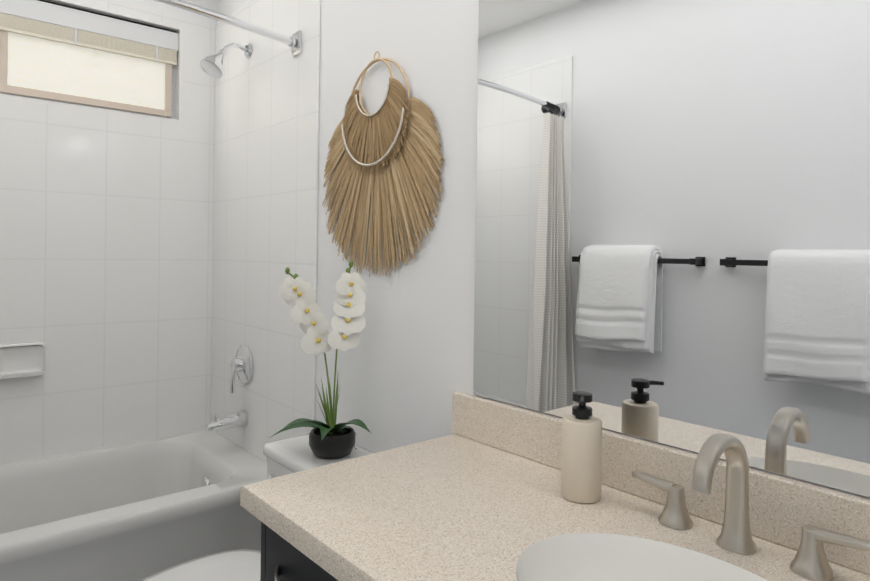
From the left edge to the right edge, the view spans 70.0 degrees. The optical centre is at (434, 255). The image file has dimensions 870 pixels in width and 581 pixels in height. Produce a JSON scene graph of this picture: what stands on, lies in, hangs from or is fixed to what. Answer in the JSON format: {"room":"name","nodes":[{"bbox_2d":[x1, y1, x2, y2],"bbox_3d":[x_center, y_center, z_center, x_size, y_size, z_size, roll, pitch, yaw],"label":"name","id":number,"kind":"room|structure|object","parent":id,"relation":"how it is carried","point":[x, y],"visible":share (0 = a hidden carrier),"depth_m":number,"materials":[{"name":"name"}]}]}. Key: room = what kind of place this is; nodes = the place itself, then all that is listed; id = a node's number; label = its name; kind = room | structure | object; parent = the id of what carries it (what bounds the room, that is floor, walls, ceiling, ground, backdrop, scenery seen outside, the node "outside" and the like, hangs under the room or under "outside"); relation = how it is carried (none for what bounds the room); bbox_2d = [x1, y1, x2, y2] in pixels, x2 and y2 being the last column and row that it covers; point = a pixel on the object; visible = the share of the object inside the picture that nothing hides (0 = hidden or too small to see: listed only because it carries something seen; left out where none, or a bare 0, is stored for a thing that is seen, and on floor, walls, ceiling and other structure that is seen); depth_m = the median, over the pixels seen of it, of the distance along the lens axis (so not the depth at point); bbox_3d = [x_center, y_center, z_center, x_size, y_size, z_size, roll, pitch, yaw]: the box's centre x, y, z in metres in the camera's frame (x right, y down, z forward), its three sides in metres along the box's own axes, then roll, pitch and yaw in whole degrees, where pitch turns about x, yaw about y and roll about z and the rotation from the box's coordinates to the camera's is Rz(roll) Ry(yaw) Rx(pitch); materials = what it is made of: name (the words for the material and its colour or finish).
{"room":"bathroom","nodes":[
{"label":"bathroom","id":0,"kind":"room"},
{"bbox_2d":[119,0,216,24],"bbox_3d":[-1.590,-0.003,2.327,1.490,2.550,0.120,1,0,-41],"label":"wall","id":1,"kind":"structure","parent":0,"point":[166,8],"depth_m":2.67,"materials":[{"name":"white paint"}]},
{"bbox_2d":[0,0,182,122],"bbox_3d":[-1.551,-0.778,2.311,1.165,0.410,0.085,1,0,-41],"label":"window","id":2,"kind":"structure","parent":1,"relation":"in","point":[40,69],"depth_m":2.46,"materials":[{"name":"beige"}]},
{"bbox_2d":[0,0,178,114],"bbox_3d":[-1.541,-0.538,2.296,1.139,0.864,0.038,1,0,-41],"label":"window blind","id":3,"kind":"object","parent":2,"relation":"attached to","point":[50,21],"visible":0.98,"depth_m":2.44,"materials":[{"name":"beige fabric"}]},
{"bbox_2d":[0,0,215,464],"bbox_3d":[-1.546,-0.122,2.277,1.490,1.810,0.010,1,0,-41],"label":"wall tile","id":4,"kind":"structure","parent":1,"relation":"attached to","point":[106,245],"depth_m":2.48,"materials":[{"name":"white tile"}]},
{"bbox_2d":[0,342,45,378],"bbox_3d":[-1.516,0.383,2.275,0.156,0.120,0.044,1,0,-41],"label":"soap dish","id":5,"kind":"object","parent":4,"relation":"attached to","point":[22,359],"visible":1,"depth_m":2.29,"materials":[{"name":"white ceramic"}]},
{"bbox_2d":[217,0,869,498],"bbox_3d":[0.432,0.031,1.212,0.120,2.550,4.450,1,0,-41],"label":"wall","id":6,"kind":"structure","parent":0,"point":[405,368],"depth_m":1.70,"materials":[{"name":"white paint"}]},
{"bbox_2d":[211,0,320,461],"bbox_3d":[-0.692,0.134,2.417,0.010,2.300,0.900,1,0,-41],"label":"wall tile","id":7,"kind":"structure","parent":6,"relation":"attached to","point":[266,164],"depth_m":2.36,"materials":[{"name":"white tile"}]},
{"bbox_2d":[200,42,251,78],"bbox_3d":[-0.808,-0.766,2.404,0.195,0.163,0.092,1,0,-41],"label":"shower head","id":8,"kind":"object","parent":7,"relation":"attached to","point":[212,66],"visible":1,"depth_m":2.37},
{"bbox_2d":[205,410,247,431],"bbox_3d":[-0.820,0.648,2.434,0.151,0.064,0.064,1,0,-41],"label":"tub spout","id":9,"kind":"object","parent":7,"relation":"attached to","point":[236,419],"visible":1,"depth_m":2.42,"materials":[{"name":"silver metal"}]},
{"bbox_2d":[154,0,301,56],"bbox_3d":[-1.011,-0.747,1.664,1.468,0.080,0.144,1,0,-41],"label":"shower rod","id":10,"kind":"object","parent":7,"relation":"attached to","point":[294,42],"visible":1,"depth_m":1.98,"materials":[{"name":"silver metal"}]},
{"bbox_2d":[230,344,252,392],"bbox_3d":[-0.784,0.447,2.461,0.065,0.184,0.156,1,0,-41],"label":"shower valve","id":11,"kind":"object","parent":7,"relation":"attached to","point":[242,364],"visible":1,"depth_m":2.44,"materials":[{"name":"silver metal"}]},
{"bbox_2d":[322,51,443,276],"bbox_3d":[-0.178,-0.266,1.801,0.030,0.657,0.589,1,0,-41],"label":"wall art","id":12,"kind":"object","parent":6,"relation":"attached to","point":[404,170],"visible":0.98,"depth_m":1.77,"materials":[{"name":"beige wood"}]},
{"bbox_2d":[452,391,869,580],"bbox_3d":[0.512,0.398,1.005,0.021,0.102,1.418,1,0,-41],"label":"backsplash","id":13,"kind":"structure","parent":6,"relation":"attached to","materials":[{"name":"beige stone"}]},
{"bbox_2d":[473,0,869,496],"bbox_3d":[0.546,-0.189,0.985,0.005,1.064,1.360,1,0,-41],"label":"mirror","id":14,"kind":"object","parent":6,"relation":"attached to","point":[672,244],"visible":1,"depth_m":1.10,"materials":[{"name":"silver mirror"}]},
{"bbox_3d":[-0.197,1.325,0.693,1.730,0.050,4.450,1,0,-41],"label":"floor","id":15,"kind":"structure","parent":0,"visible":0},
{"bbox_2d":[0,430,266,580],"bbox_3d":[-1.315,1.022,1.995,1.468,0.510,0.747,1,0,-41],"label":"bathtub","id":16,"kind":"object","parent":15,"relation":"on","point":[138,510],"visible":0.85,"depth_m":2.10,"materials":[{"name":"white ceramic"}]},
{"bbox_2d":[141,433,373,580],"bbox_3d":[-0.494,0.928,1.623,0.725,0.725,0.456,1,0,-41],"label":"toilet","id":17,"kind":"object","parent":15,"relation":"on","point":[289,455],"visible":0.27,"depth_m":1.72,"materials":[{"name":"white ceramic"}]},
{"bbox_2d":[268,261,370,457],"bbox_3d":[-0.324,0.290,1.742,0.249,0.554,0.302,1,0,-41],"label":"orchid","id":18,"kind":"object","parent":17,"relation":"on","point":[332,440],"visible":1,"depth_m":1.74,"materials":[{"name":"white plant"}]},
{"bbox_2d":[240,391,869,580],"bbox_3d":[0.300,0.825,0.830,0.564,0.962,1.418,1,0,-41],"label":"bathroom vanity","id":19,"kind":"object","parent":15,"relation":"on","point":[476,496],"visible":0.92,"depth_m":1.04,"materials":[{"name":"beige stone"}]},
{"bbox_2d":[561,391,601,503],"bbox_3d":[0.268,0.347,1.141,0.078,0.192,0.072,1,0,-41],"label":"soap dispenser","id":20,"kind":"object","parent":19,"relation":"on","point":[581,461],"visible":1,"depth_m":1.11,"materials":[{"name":"beige ceramic"}]},
{"bbox_2d":[632,433,869,580],"bbox_3d":[0.430,0.356,0.925,0.158,0.182,0.359,1,0,-41],"label":"faucet","id":21,"kind":"object","parent":19,"relation":"on","point":[809,561],"visible":1,"depth_m":0.94,"materials":[{"name":"silver metal"}]}
]}

